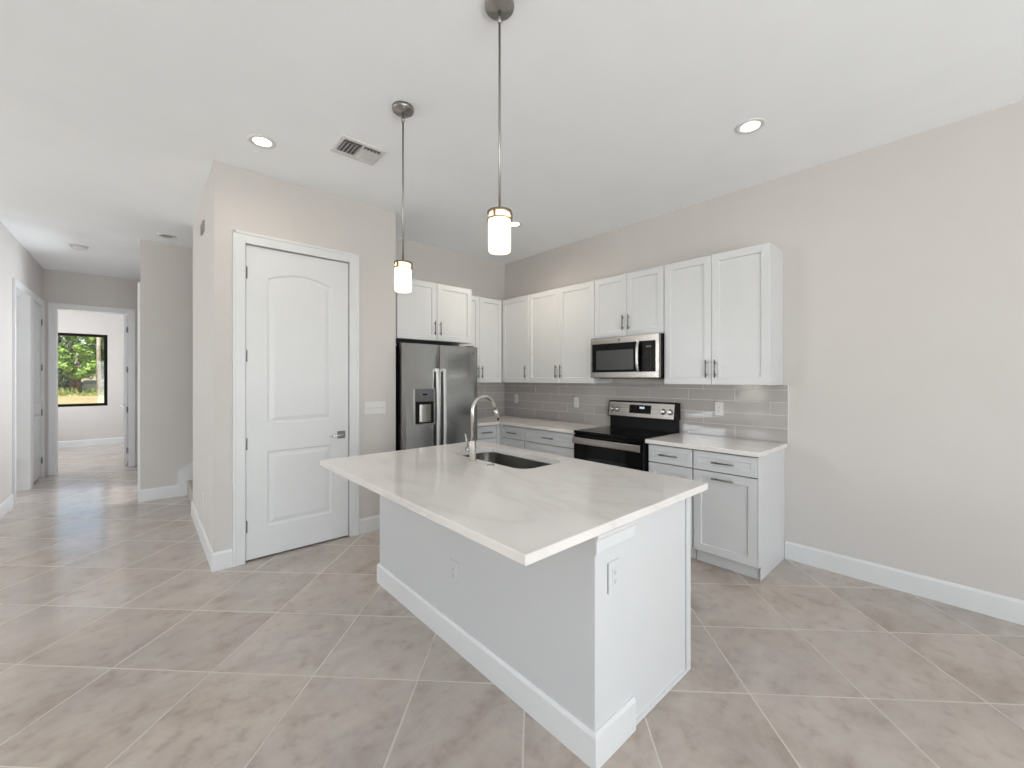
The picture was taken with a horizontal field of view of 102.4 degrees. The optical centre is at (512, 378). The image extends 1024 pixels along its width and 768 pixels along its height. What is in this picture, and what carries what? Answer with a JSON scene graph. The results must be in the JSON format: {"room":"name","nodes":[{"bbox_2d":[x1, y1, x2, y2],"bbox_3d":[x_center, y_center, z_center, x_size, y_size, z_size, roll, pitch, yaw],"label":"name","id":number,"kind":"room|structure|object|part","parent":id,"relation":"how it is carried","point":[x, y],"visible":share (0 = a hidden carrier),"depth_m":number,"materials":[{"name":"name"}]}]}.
{"room":"kitchen","nodes":[
{"label":"kitchen","id":0,"kind":"room"},
{"bbox_2d":[0,222,42,503],"bbox_3d":[-5.982,-0.096,4.948,0.120,3.035,2.790,0,0,-42],"label":"wall","id":1,"kind":"structure","parent":0,"point":[16,262],"depth_m":4.47,"materials":[{"name":"paint"}]},
{"bbox_2d":[0,494,13,518],"bbox_3d":[-5.288,1.353,4.275,0.014,0.138,0.860,0,0,-42],"label":"baseboard","id":2,"kind":"structure","parent":1,"relation":"attached to","point":[6,505],"depth_m":4.35,"materials":[{"name":"paint"}]},
{"bbox_2d":[12,278,32,505],"bbox_3d":[-5.954,0.147,4.934,0.143,2.550,0.978,0,0,-42],"label":"door","id":3,"kind":"structure","parent":1,"relation":"attached to","point":[22,297],"depth_m":5.23,"materials":[{"name":"paint"}]},
{"bbox_2d":[34,303,42,481],"bbox_3d":[-6.585,0.185,5.707,0.095,2.445,0.766,0,0,-42],"label":"door","id":4,"kind":"structure","parent":1,"relation":"in","point":[38,322],"depth_m":5.79,"materials":[{"name":"paint"}]},
{"bbox_2d":[33,293,44,486],"bbox_3d":[-6.615,0.147,5.671,0.143,2.550,0.928,0,0,-42],"label":"trim","id":5,"kind":"structure","parent":1,"relation":"attached to","point":[37,300],"depth_m":5.99,"materials":[{"name":"paint"}]},
{"bbox_2d":[43,269,139,475],"bbox_3d":[-6.589,-0.096,6.359,3.300,3.035,0.120,0,0,-42],"label":"wall","id":6,"kind":"structure","parent":0,"point":[66,287],"depth_m":6.34,"materials":[{"name":"paint"}]},
{"bbox_2d":[48,302,134,475],"bbox_3d":[-6.512,0.147,6.412,0.946,2.550,0.143,0,0,-42],"label":"trim","id":7,"kind":"structure","parent":6,"relation":"attached to","point":[53,308],"depth_m":6.17,"materials":[{"name":"paint"}]},
{"bbox_2d":[121,315,127,464],"bbox_3d":[-6.533,0.185,6.966,0.155,2.445,0.830,0,0,-42],"label":"door","id":8,"kind":"structure","parent":6,"relation":"in","point":[125,405],"depth_m":6.71,"materials":[{"name":"paint"}]},
{"bbox_2d":[58,310,127,440],"bbox_3d":[-8.867,-0.096,8.896,3.300,3.035,0.120,0,0,-42],"label":"wall","id":9,"kind":"structure","parent":0,"point":[79,422],"depth_m":8.84,"materials":[{"name":"paint"}]},
{"bbox_2d":[58,333,107,406],"bbox_3d":[-9.268,-0.185,8.533,1.258,1.530,0.085,0,0,-42],"label":"window","id":10,"kind":"structure","parent":9,"relation":"attached to","point":[105,337],"depth_m":8.89,"materials":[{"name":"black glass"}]},
{"bbox_2d":[58,437,123,447],"bbox_3d":[-8.785,1.353,8.880,3.200,0.138,0.014,0,0,-42],"label":"baseboard","id":11,"kind":"structure","parent":9,"relation":"attached to","point":[118,440],"depth_m":8.73,"materials":[{"name":"paint"}]},
{"bbox_2d":[140,239,192,489],"bbox_3d":[-3.441,-0.096,5.609,2.415,3.035,0.120,0,0,-42],"label":"wall","id":12,"kind":"structure","parent":0,"point":[166,270],"depth_m":4.90,"materials":[{"name":"paint"}]},
{"bbox_2d":[139,485,177,501],"bbox_3d":[-4.198,1.353,4.888,0.353,0.138,0.084,0,0,-42],"label":"baseboard","id":13,"kind":"structure","parent":12,"relation":"attached to","point":[167,491],"depth_m":4.86,"materials":[{"name":"paint"}]},
{"bbox_2d":[178,462,192,502],"bbox_3d":[-3.020,0.607,5.282,1.926,1.629,0.930,0,0,-42],"label":"trim","id":14,"kind":"structure","parent":12,"relation":"attached to","point":[185,475],"depth_m":5.00,"materials":[{"name":"paint"}]},
{"bbox_2d":[193,168,211,546],"bbox_3d":[-2.777,-0.096,3.768,0.120,3.035,1.608,0,0,-42],"label":"wall","id":15,"kind":"structure","parent":0,"point":[202,245],"depth_m":3.56,"materials":[{"name":"paint"}]},
{"bbox_2d":[200,220,204,235],"bbox_3d":[-2.679,-1.306,3.559,0.016,0.085,0.190,0,0,-42],"label":"wall sensor","id":16,"kind":"object","parent":15,"relation":"attached to","point":[202,227],"visible":1,"depth_m":3.50,"materials":[{"name":"grey plastic"}]},
{"bbox_2d":[191,501,379,571],"bbox_3d":[-2.249,1.353,4.152,1.444,0.138,1.742,0,0,-42],"label":"baseboard","id":17,"kind":"structure","parent":15,"relation":"attached to","point":[220,560],"depth_m":3.40,"materials":[{"name":"paint"}]},
{"bbox_2d":[212,161,395,551],"bbox_3d":[-1.925,-0.096,3.808,1.440,3.035,0.768,0,0,-42],"label":"wall","id":18,"kind":"structure","parent":0,"point":[244,200],"depth_m":3.46,"materials":[{"name":"paint"}]},
{"bbox_2d":[232,229,358,566],"bbox_3d":[-1.794,0.147,3.474,0.963,2.550,0.143,0,0,-42],"label":"trim","id":19,"kind":"structure","parent":18,"relation":"attached to","point":[240,239],"depth_m":3.15,"materials":[{"name":"paint"}]},
{"bbox_2d":[246,245,347,560],"bbox_3d":[-1.766,0.185,3.430,0.800,2.445,0.095,0,0,-42],"label":"door","id":20,"kind":"structure","parent":18,"relation":"in","point":[297,305],"depth_m":3.41,"materials":[{"name":"paint"}]},
{"bbox_3d":[-1.539,0.497,3.605,0.126,0.022,0.051,0,0,-42],"label":"handle","id":21,"kind":"part","parent":20,"relation":"part of","materials":[{"name":"silver metal"}]},
{"bbox_2d":[364,401,385,414],"bbox_3d":[-1.286,0.271,3.859,0.204,0.116,0.009,0,0,-42],"label":"light switch","id":22,"kind":"object","parent":18,"relation":"attached to","point":[379,407],"visible":1,"depth_m":3.86,"materials":[{"name":"white plastic"}]},
{"bbox_2d":[396,238,504,416],"bbox_3d":[-0.875,-0.096,5.185,1.962,3.035,0.120,0,0,-42],"label":"wall","id":23,"kind":"structure","parent":0,"point":[485,278],"depth_m":5.23,"materials":[{"name":"paint"}]},
{"bbox_2d":[396,279,471,345],"bbox_3d":[-0.985,-0.710,4.578,0.913,0.612,0.632,0,0,-42],"label":"upper cabinet","id":24,"kind":"object","parent":23,"relation":"attached to","point":[431,313],"visible":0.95,"depth_m":4.36,"materials":[{"name":"paint"}]},
{"bbox_3d":[-0.973,-0.709,4.223,0.454,0.610,0.020,0,0,-42],"label":"door","id":25,"kind":"part","parent":24,"relation":"part of","materials":[{"name":"paint"}]},
{"bbox_3d":[-0.633,-0.709,4.528,0.453,0.610,0.020,0,0,-42],"label":"door","id":26,"kind":"part","parent":24,"relation":"part of","materials":[{"name":"paint"}]},
{"bbox_2d":[451,296,501,382],"bbox_3d":[-0.482,-0.484,5.213,0.676,1.064,0.359,0,0,-42],"label":"upper cabinet","id":27,"kind":"object","parent":23,"relation":"attached to","point":[486,312],"visible":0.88,"depth_m":5.18,"materials":[{"name":"paint"}]},
{"bbox_3d":[-0.526,-0.484,4.991,0.311,1.062,0.020,0,0,-42],"label":"door","id":28,"kind":"part","parent":27,"relation":"part of","materials":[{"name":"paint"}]},
{"bbox_3d":[-0.274,-0.484,5.217,0.360,1.062,0.020,0,0,-42],"label":"door","id":29,"kind":"part","parent":27,"relation":"part of","materials":[{"name":"paint"}]},
{"bbox_2d":[477,382,504,416],"bbox_3d":[-0.476,0.278,5.454,0.991,0.458,0.011,0,0,-42],"label":"backsplash","id":30,"kind":"structure","parent":23,"relation":"attached to","point":[496,391],"depth_m":5.61,"materials":[{"name":"tile"}]},
{"bbox_2d":[0,0,1023,279],"bbox_3d":[-3.298,-1.673,2.916,8.840,0.120,16.620,0,0,-42],"label":"ceiling","id":31,"kind":"structure","parent":0,"point":[116,116],"depth_m":2.35,"materials":[{"name":"paint"}]},
{"bbox_2d":[69,244,88,250],"bbox_3d":[-5.256,-1.592,4.993,0.170,0.043,0.170,0,0,-42],"label":"smoke detector","id":32,"kind":"object","parent":31,"relation":"attached to","point":[73,246],"visible":1,"depth_m":4.96,"materials":[{"name":"white plastic"}]},
{"bbox_2d":[157,233,176,238],"bbox_3d":[-3.895,-1.609,4.644,0.170,0.008,0.170,0,0,-42],"label":"recessed light","id":33,"kind":"object","parent":31,"relation":"in","point":[163,235],"visible":1,"depth_m":4.64,"materials":[{"name":"white plastic"}]},
{"bbox_2d":[247,134,275,148],"bbox_3d":[-1.699,-1.609,2.796,0.170,0.008,0.170,0,0,-42],"label":"recessed light","id":34,"kind":"object","parent":31,"relation":"in","point":[261,141],"visible":1,"depth_m":2.79,"materials":[{"name":"white plastic"}]},
{"bbox_2d":[330,134,386,165],"bbox_3d":[-1.084,-1.602,2.904,0.310,0.022,0.247,0,0,-42],"label":"ceiling vent","id":35,"kind":"object","parent":31,"relation":"in","point":[347,146],"visible":1,"depth_m":2.89,"materials":[{"name":"white plastic"}]},
{"bbox_2d":[392,101,413,292],"bbox_3d":[-0.650,-1.065,2.450,0.126,1.096,0.126,0,0,-42],"label":"pendant light","id":36,"kind":"object","parent":31,"relation":"hanging from","point":[403,109],"visible":1,"depth_m":2.42,"materials":[{"name":"white glass"}]},
{"bbox_3d":[-0.650,-1.142,2.450,0.022,0.883,0.022,0,0,-42],"label":"rod","id":37,"kind":"part","parent":36,"relation":"part of","materials":[{"name":"silver metal"}]},
{"bbox_3d":[-0.650,-0.601,2.450,0.095,0.167,0.095,0,0,-42],"label":"lamp shade","id":38,"kind":"part","parent":36,"relation":"part of","materials":[{"name":"white glass"}]},
{"bbox_2d":[485,0,513,254],"bbox_3d":[-0.054,-1.078,1.771,0.126,1.070,0.126,0,0,-42],"label":"pendant light","id":39,"kind":"object","parent":31,"relation":"hanging from","point":[499,219],"visible":1,"depth_m":1.75,"materials":[{"name":"white glass"}]},
{"bbox_3d":[-0.054,-1.155,1.771,0.022,0.857,0.022,0,0,-42],"label":"rod","id":40,"kind":"part","parent":39,"relation":"part of","materials":[{"name":"silver metal"}]},
{"bbox_3d":[-0.054,-0.627,1.771,0.095,0.167,0.095,0,0,-42],"label":"lamp shade","id":41,"kind":"part","parent":39,"relation":"part of","materials":[{"name":"white glass"}]},
{"bbox_2d":[511,221,521,226],"bbox_3d":[0.020,-1.609,4.286,0.170,0.008,0.170,0,0,-42],"label":"recessed light","id":42,"kind":"object","parent":31,"relation":"in","point":[513,223],"visible":0.7,"depth_m":4.28,"materials":[{"name":"white plastic"}]},
{"bbox_2d":[735,118,765,133],"bbox_3d":[1.519,-1.609,2.625,0.170,0.008,0.170,0,0,-42],"label":"recessed light","id":43,"kind":"object","parent":31,"relation":"in","point":[751,125],"visible":1,"depth_m":2.62,"materials":[{"name":"white plastic"}]},
{"bbox_2d":[0,443,1023,767],"bbox_3d":[-3.532,1.472,3.177,8.840,0.100,17.320,0,0,-42],"label":"floor","id":44,"kind":"structure","parent":0,"point":[121,645],"depth_m":2.03,"materials":[{"name":"tile"}]},
{"bbox_2d":[396,342,476,450],"bbox_3d":[-0.934,0.531,4.501,0.904,1.782,0.758,0,0,-42],"label":"refrigerator","id":45,"kind":"object","parent":44,"relation":"on","point":[436,385],"visible":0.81,"depth_m":4.18,"materials":[{"name":"silver metal"}]},
{"bbox_3d":[-0.923,0.507,4.120,0.412,1.710,0.070,0,0,-42],"label":"door","id":46,"kind":"part","parent":45,"relation":"part of","materials":[{"name":"silver metal"}]},
{"bbox_3d":[-0.877,0.167,4.117,0.208,0.120,0.014,0,0,-42],"label":"control panel","id":47,"kind":"part","parent":45,"relation":"part of","materials":[{"name":"grey plastic"}]},
{"bbox_3d":[-0.760,0.349,4.193,0.032,0.907,0.065,0,0,-42],"label":"handle","id":48,"kind":"part","parent":45,"relation":"part of","materials":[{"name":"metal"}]},
{"bbox_3d":[-0.700,0.349,4.246,0.032,0.907,0.065,0,0,-42],"label":"handle","id":49,"kind":"part","parent":45,"relation":"part of","materials":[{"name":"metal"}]},
{"bbox_3d":[-0.584,0.507,4.425,0.484,1.710,0.070,0,0,-42],"label":"door","id":50,"kind":"part","parent":45,"relation":"part of","materials":[{"name":"silver metal"}]},
{"bbox_2d":[477,425,495,443],"bbox_3d":[-0.499,0.983,5.007,0.330,0.878,0.644,0,0,-42],"label":"base cabinet","id":51,"kind":"object","parent":44,"relation":"on","point":[487,433],"visible":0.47,"depth_m":4.81,"materials":[{"name":"paint"}]},
{"bbox_3d":[-0.313,1.010,4.800,0.324,0.617,0.020,0,0,-42],"label":"door","id":52,"kind":"part","parent":51,"relation":"part of","materials":[{"name":"paint"}]},
{"bbox_2d":[495,424,502,444],"bbox_3d":[-0.130,0.983,5.334,0.650,0.878,0.650,0,0,-42],"label":"base cabinet","id":53,"kind":"object","parent":44,"relation":"on","point":[498,437],"visible":0.07,"depth_m":4.92,"materials":[{"name":"paint"}]},
{"bbox_2d":[477,415,609,433],"bbox_3d":[0.121,0.524,4.786,0.988,0.032,1.780,0,0,-42],"label":"countertop","id":54,"kind":"structure","parent":53,"relation":"on","point":[526,422],"depth_m":4.68,"materials":[{"name":"stone"}]},
{"bbox_2d":[502,425,524,448],"bbox_3d":[0.221,0.983,4.947,0.644,0.878,0.388,0,0,-42],"label":"base cabinet","id":55,"kind":"object","parent":44,"relation":"on","point":[513,436],"visible":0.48,"depth_m":4.74,"materials":[{"name":"paint"}]},
{"bbox_3d":[0.014,0.624,4.762,0.020,0.140,0.382,0,0,-42],"label":"drawer","id":56,"kind":"part","parent":55,"relation":"part of","materials":[{"name":"paint"}]},
{"bbox_3d":[0.014,1.010,4.762,0.020,0.617,0.382,0,0,-42],"label":"door","id":57,"kind":"part","parent":55,"relation":"part of","materials":[{"name":"paint"}]},
{"bbox_2d":[377,495,690,767],"bbox_3d":[-0.024,0.981,2.444,0.795,0.880,1.876,0,0,-42],"label":"kitchen island","id":58,"kind":"object","parent":44,"relation":"on","point":[585,662],"visible":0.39,"depth_m":1.77,"materials":[{"name":"paint"}]},
{"bbox_2d":[450,558,457,584],"bbox_3d":[-0.310,1.022,2.182,0.009,0.118,0.075,0,0,-42],"label":"outlet","id":59,"kind":"object","parent":58,"relation":"attached to","point":[453,564],"visible":1,"depth_m":2.17,"materials":[{"name":"paint"}]},
{"bbox_2d":[451,564,454,578],"bbox_3d":[-0.312,1.022,2.180,0.003,0.066,0.033,0,0,-42],"label":"receptacle","id":60,"kind":"object","parent":59,"relation":"attached to","point":[452,565],"depth_m":2.18,"materials":[{"name":"paint"}]},
{"bbox_3d":[-0.222,1.356,2.271,0.270,0.132,1.868,0,0,-42],"label":"baseboard","id":61,"kind":"part","parent":58,"relation":"part of","materials":[{"name":"paint"}]},
{"bbox_2d":[320,441,707,565],"bbox_3d":[-0.120,0.524,2.285,1.234,0.033,1.853,0,0,-42],"label":"island countertop","id":62,"kind":"structure","parent":58,"relation":"on","point":[527,517],"depth_m":1.84,"materials":[{"name":"stone"}]},
{"bbox_2d":[465,395,500,460],"bbox_3d":[-0.187,0.304,2.636,0.244,0.406,0.095,0,0,-42],"label":"faucet","id":63,"kind":"object","parent":62,"relation":"on","point":[471,448],"visible":1,"depth_m":2.55,"materials":[{"name":"silver metal"}]},
{"bbox_3d":[-0.273,0.404,2.587,0.033,0.117,0.053,0,0,-42],"label":"handle","id":64,"kind":"part","parent":63,"relation":"part of","materials":[{"name":"silver metal"}]},
{"bbox_3d":[-0.174,0.247,2.615,0.209,0.291,0.026,0,0,-40],"label":"spout","id":65,"kind":"part","parent":63,"relation":"part of","materials":[{"name":"silver metal"}]},
{"bbox_2d":[462,452,550,468],"bbox_3d":[-0.049,0.641,2.678,0.422,0.198,0.795,0,0,-42],"label":"sink","id":66,"kind":"object","parent":62,"relation":"in","point":[493,457],"visible":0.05,"depth_m":2.92,"materials":[{"name":"metal"}]},
{"bbox_2d":[607,558,619,593],"bbox_3d":[0.391,0.757,1.579,0.075,0.118,0.009,0,0,-42],"label":"outlet","id":67,"kind":"object","parent":58,"relation":"attached to","point":[613,567],"visible":1,"depth_m":1.57,"materials":[{"name":"paint"}]},
{"bbox_2d":[612,567,617,585],"bbox_3d":[0.394,0.757,1.577,0.033,0.066,0.003,0,0,-42],"label":"receptacle","id":68,"kind":"object","parent":67,"relation":"attached to","point":[614,569],"depth_m":1.58,"materials":[{"name":"paint"}]},
{"bbox_3d":[0.406,0.594,1.583,0.259,0.106,0.022,0,0,-42],"label":"corbel trim","id":69,"kind":"part","parent":58,"relation":"part of","materials":[{"name":"paint"}]},
{"bbox_3d":[0.675,0.982,1.852,0.512,0.878,0.030,0,0,-42],"label":"panel","id":70,"kind":"part","parent":58,"relation":"part of","materials":[{"name":"paint"}]},
{"bbox_2d":[525,428,573,457],"bbox_3d":[0.601,0.983,4.524,0.644,0.878,0.741,0,0,-42],"label":"base cabinet","id":71,"kind":"object","parent":44,"relation":"on","point":[545,441],"visible":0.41,"depth_m":4.33,"materials":[{"name":"paint"}]},
{"bbox_3d":[0.394,1.010,4.339,0.020,0.617,0.735,0,0,-42],"label":"door","id":72,"kind":"part","parent":71,"relation":"part of","materials":[{"name":"paint"}]},
{"bbox_2d":[572,400,680,471],"bbox_3d":[1.076,0.825,3.933,0.694,1.194,0.762,0,0,-42],"label":"range","id":73,"kind":"object","parent":44,"relation":"on","point":[622,443],"visible":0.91,"depth_m":3.88,"materials":[{"name":"black metal"}]},
{"bbox_3d":[0.834,0.588,3.717,0.045,0.063,0.720,0,0,-42],"label":"handle","id":74,"kind":"part","parent":73,"relation":"part of","materials":[{"name":"silver metal"}]},
{"bbox_3d":[0.862,0.875,3.743,0.033,0.683,0.746,0,0,-42],"label":"oven door","id":75,"kind":"part","parent":73,"relation":"part of","materials":[{"name":"black glass"}]},
{"bbox_2d":[574,426,678,441],"bbox_3d":[1.087,0.514,3.944,0.629,0.028,0.754,0,0,-42],"label":"cooktop","id":76,"kind":"object","parent":73,"relation":"in","point":[611,433],"depth_m":3.84,"materials":[{"name":"black glass"}]},
{"bbox_3d":[1.281,0.312,4.127,0.032,0.140,0.722,0,0,-42],"label":"control panel","id":77,"kind":"part","parent":73,"relation":"part of","materials":[{"name":"silver metal"}]},
{"bbox_2d":[649,444,696,558],"bbox_3d":[1.491,0.983,3.533,0.644,0.878,0.376,0,0,-42],"label":"base cabinet","id":78,"kind":"object","parent":44,"relation":"on","point":[664,460],"visible":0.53,"depth_m":3.31,"materials":[{"name":"paint"}]},
{"bbox_3d":[1.284,0.624,3.347,0.020,0.140,0.370,0,0,-42],"label":"drawer","id":79,"kind":"part","parent":78,"relation":"part of","materials":[{"name":"paint"}]},
{"bbox_3d":[1.284,1.010,3.347,0.020,0.617,0.370,0,0,-42],"label":"door","id":80,"kind":"part","parent":78,"relation":"part of","materials":[{"name":"paint"}]},
{"bbox_2d":[645,433,787,457],"bbox_3d":[1.645,0.524,3.350,0.639,0.032,0.865,0,0,-42],"label":"countertop","id":81,"kind":"structure","parent":78,"relation":"on","point":[737,446],"depth_m":3.23,"materials":[{"name":"stone"}]},
{"bbox_2d":[693,448,784,580],"bbox_3d":[1.772,0.983,3.219,0.644,0.878,0.456,0,0,-42],"label":"base cabinet","id":82,"kind":"object","parent":44,"relation":"on","point":[739,521],"visible":0.98,"depth_m":3.02,"materials":[{"name":"paint"}]},
{"bbox_3d":[1.544,0.625,3.017,0.034,0.010,0.155,0,0,-42],"label":"handle","id":83,"kind":"part","parent":82,"relation":"part of","materials":[{"name":"metal"}]},
{"bbox_3d":[1.544,0.745,3.017,0.034,0.010,0.155,0,0,-42],"label":"handle","id":84,"kind":"part","parent":82,"relation":"part of","materials":[{"name":"metal"}]},
{"bbox_3d":[1.564,0.624,3.035,0.020,0.140,0.446,0,0,-42],"label":"drawer","id":85,"kind":"part","parent":82,"relation":"part of","materials":[{"name":"paint"}]},
{"bbox_3d":[1.564,1.010,3.035,0.020,0.617,0.446,0,0,-42],"label":"door","id":86,"kind":"part","parent":82,"relation":"part of","materials":[{"name":"paint"}]},
{"bbox_3d":[1.936,0.983,3.063,0.608,0.878,0.004,0,0,-42],"label":"panel","id":87,"kind":"part","parent":82,"relation":"part of","materials":[{"name":"paint"}]},
{"bbox_2d":[505,100,1023,600],"bbox_3d":[2.678,-0.096,2.784,0.120,3.035,8.440,0,0,-42],"label":"wall","id":88,"kind":"structure","parent":0,"point":[903,259],"depth_m":2.79,"materials":[{"name":"paint"}]},
{"bbox_2d":[502,295,527,382],"bbox_3d":[0.033,-0.484,5.371,0.359,1.064,0.810,0,0,-42],"label":"upper cabinet","id":89,"kind":"object","parent":88,"relation":"attached to","point":[514,310],"visible":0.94,"depth_m":5.15,"materials":[{"name":"paint"}]},
{"bbox_2d":[528,281,612,382],"bbox_3d":[0.631,-0.484,4.705,0.359,1.064,0.977,0,0,-42],"label":"upper cabinet","id":90,"kind":"object","parent":88,"relation":"attached to","point":[561,321],"visible":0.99,"depth_m":4.56,"materials":[{"name":"paint"}]},
{"bbox_3d":[0.367,-0.484,4.794,0.020,1.062,0.489,0,0,-42],"label":"door","id":91,"kind":"part","parent":90,"relation":"part of","materials":[{"name":"paint"}]},
{"bbox_3d":[0.694,-0.484,4.431,0.020,1.062,0.482,0,0,-42],"label":"door","id":92,"kind":"part","parent":90,"relation":"part of","materials":[{"name":"paint"}]},
{"bbox_2d":[595,265,663,338],"bbox_3d":[1.212,-0.714,4.057,0.359,0.603,0.754,0,0,-42],"label":"upper cabinet","id":93,"kind":"object","parent":88,"relation":"attached to","point":[632,303],"visible":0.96,"depth_m":3.92,"materials":[{"name":"paint"}]},
{"bbox_3d":[0.984,-0.714,4.107,0.020,0.601,0.372,0,0,-42],"label":"door","id":94,"kind":"part","parent":93,"relation":"part of","materials":[{"name":"paint"}]},
{"bbox_3d":[1.068,-0.542,3.974,0.033,0.147,0.011,0,0,-42],"label":"handle","id":95,"kind":"part","parent":93,"relation":"part of","materials":[{"name":"metal"}]},
{"bbox_2d":[591,333,663,378],"bbox_3d":[1.179,-0.203,4.026,0.426,0.406,0.749,0,0,-42],"label":"microwave","id":96,"kind":"object","parent":93,"relation":"attached to","point":[641,356],"visible":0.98,"depth_m":3.86,"materials":[{"name":"silver metal"}]},
{"bbox_3d":[0.998,-0.205,4.001,0.037,0.278,0.508,0,0,-42],"label":"door","id":97,"kind":"part","parent":96,"relation":"part of","materials":[{"name":"black glass"}]},
{"bbox_3d":[1.150,-0.206,3.769,0.041,0.288,0.028,0,0,-42],"label":"handle","id":98,"kind":"part","parent":96,"relation":"part of","materials":[{"name":"silver metal"}]},
{"bbox_3d":[1.241,-0.205,3.729,0.038,0.278,0.153,0,0,-42],"label":"control panel","id":99,"kind":"part","parent":96,"relation":"part of","materials":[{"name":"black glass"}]},
{"bbox_3d":[1.236,-0.714,3.826,0.020,0.601,0.376,0,0,-42],"label":"door","id":100,"kind":"part","parent":93,"relation":"part of","materials":[{"name":"paint"}]},
{"bbox_2d":[504,383,788,442],"bbox_3d":[1.035,0.278,4.516,0.012,0.458,3.426,0,0,-42],"label":"backsplash","id":101,"kind":"structure","parent":88,"relation":"attached to","point":[753,412],"depth_m":3.85,"materials":[{"name":"tile"}]},
{"bbox_2d":[574,397,578,407],"bbox_3d":[0.753,0.276,4.817,0.009,0.118,0.072,0,0,-42],"label":"outlet","id":102,"kind":"object","parent":101,"relation":"attached to","point":[576,399],"visible":1,"depth_m":4.81,"materials":[{"name":"white plastic"}]},
{"bbox_2d":[715,402,723,415],"bbox_3d":[1.824,0.265,3.623,0.009,0.118,0.072,0,0,-42],"label":"outlet","id":103,"kind":"object","parent":101,"relation":"attached to","point":[719,406],"visible":1,"depth_m":3.62,"materials":[{"name":"white plastic"}]},
{"bbox_2d":[717,405,720,412],"bbox_3d":[1.822,0.265,3.621,0.003,0.066,0.033,0,0,-42],"label":"receptacle","id":104,"kind":"object","parent":103,"relation":"attached to","point":[718,406],"depth_m":3.62,"materials":[{"name":"white plastic"}]},
{"bbox_2d":[664,242,782,384],"bbox_3d":[1.745,-0.484,3.462,0.359,1.064,0.835,0,0,-42],"label":"upper cabinet","id":105,"kind":"object","parent":88,"relation":"attached to","point":[723,312],"visible":1,"depth_m":3.29,"materials":[{"name":"paint"}]},
{"bbox_3d":[1.502,-0.484,3.530,0.020,1.062,0.407,0,0,-42],"label":"door","id":106,"kind":"part","parent":105,"relation":"part of","materials":[{"name":"paint"}]},
{"bbox_3d":[1.781,-0.484,3.219,0.020,1.062,0.422,0,0,-42],"label":"door","id":107,"kind":"part","parent":105,"relation":"part of","materials":[{"name":"paint"}]},
{"bbox_2d":[785,541,1023,624],"bbox_3d":[3.765,1.353,1.474,0.014,0.138,4.798,0,0,-42],"label":"baseboard","id":108,"kind":"structure","parent":88,"relation":"attached to","point":[1002,607],"depth_m":2.71,"materials":[{"name":"paint"}]},
{"bbox_3d":[-5.184,-0.096,5.833,0.120,3.035,2.540,0,0,-42],"label":"wall","id":109,"kind":"structure","parent":0,"visible":0},
{"bbox_2d":[138,282,139,499],"bbox_3d":[-4.651,0.147,5.222,0.143,2.550,0.988,0,0,-42],"label":"trim","id":110,"kind":"structure","parent":109,"relation":"attached to","point":[138,282],"depth_m":4.81,"materials":[{"name":"paint"}]},
{"label":"outside","id":111,"kind":"structure","parent":0,"visible":0},
{"bbox_2d":[58,390,103,403],"bbox_3d":[-27.584,1.672,21.444,140.000,0.200,180.000,0,0,-42],"label":"ground","id":112,"kind":"structure","parent":111,"point":[72,399],"depth_m":31.27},
{"bbox_2d":[58,373,82,390],"bbox_3d":[-49.329,0.455,45.583,2.278,2.282,2.757,0,0,-4],"label":"tree","id":113,"kind":"object","parent":112,"relation":"on","point":[65,383],"visible":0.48,"depth_m":45.21,"materials":[{"name":"green plant"}]},
{"bbox_2d":[58,343,95,392],"bbox_3d":[-44.519,-1.046,42.063,3.165,5.258,2.847,0,0,-42],"label":"tree","id":114,"kind":"object","parent":112,"relation":"on","point":[79,373],"visible":0.97,"depth_m":41.88,"materials":[{"name":"green plant"}]},
{"bbox_2d":[58,335,95,384],"bbox_3d":[-52.226,-2.578,47.389,5.696,8.312,5.070,0,0,6],"label":"tree","id":115,"kind":"object","parent":112,"relation":"on","point":[77,341],"visible":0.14,"depth_m":47.18,"materials":[{"name":"green plant"}]},
{"bbox_2d":[58,336,103,390],"bbox_3d":[-47.273,-3.626,44.005,4.753,10.407,4.982,0,0,4],"label":"tree","id":116,"kind":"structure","parent":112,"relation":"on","point":[92,340],"depth_m":43.97,"materials":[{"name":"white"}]},
{"bbox_3d":[-47.276,-4.832,44.010,4.747,7.996,4.982,0,0,4],"label":"crown","id":117,"kind":"part","parent":116,"relation":"part of","materials":[{"name":"green plant"}]},
{"bbox_2d":[58,387,103,395],"bbox_3d":[-45.323,1.172,41.135,16.235,0.800,13.341,0,0,-42],"label":"grass","id":118,"kind":"structure","parent":112,"relation":"on","point":[61,392],"depth_m":41.51,"materials":[{"name":"green plant"}]},
{"bbox_2d":[81,380,103,389],"bbox_3d":[-50.755,0.862,49.807,4.300,1.420,1.730,0,0,-42],"label":"car","id":119,"kind":"object","parent":112,"relation":"on","point":[87,384],"visible":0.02,"depth_m":49.13,"materials":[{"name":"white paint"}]},
{"bbox_2d":[82,337,103,379],"bbox_3d":[-52.331,-4.470,53.689,6.908,12.092,7.270,0,0,-42],"label":"tree","id":120,"kind":"object","parent":112,"relation":"on","point":[102,367],"visible":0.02,"depth_m":52.28,"materials":[{"name":"green plant"}]},
{"bbox_2d":[86,337,103,366],"bbox_3d":[-45.338,-3.506,47.226,4.300,10.167,4.895,0,0,39],"label":"tree","id":121,"kind":"object","parent":112,"relation":"on","point":[92,346],"visible":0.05,"depth_m":46.06,"materials":[{"name":"green plant"}]},
{"bbox_2d":[96,337,100,392],"bbox_3d":[-42.161,-3.603,41.953,0.340,10.350,1.800,0,0,-42],"label":"utility pole","id":122,"kind":"object","parent":112,"relation":"on","point":[98,345],"visible":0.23,"depth_m":41.84,"materials":[{"name":"beige wood"}]}
]}

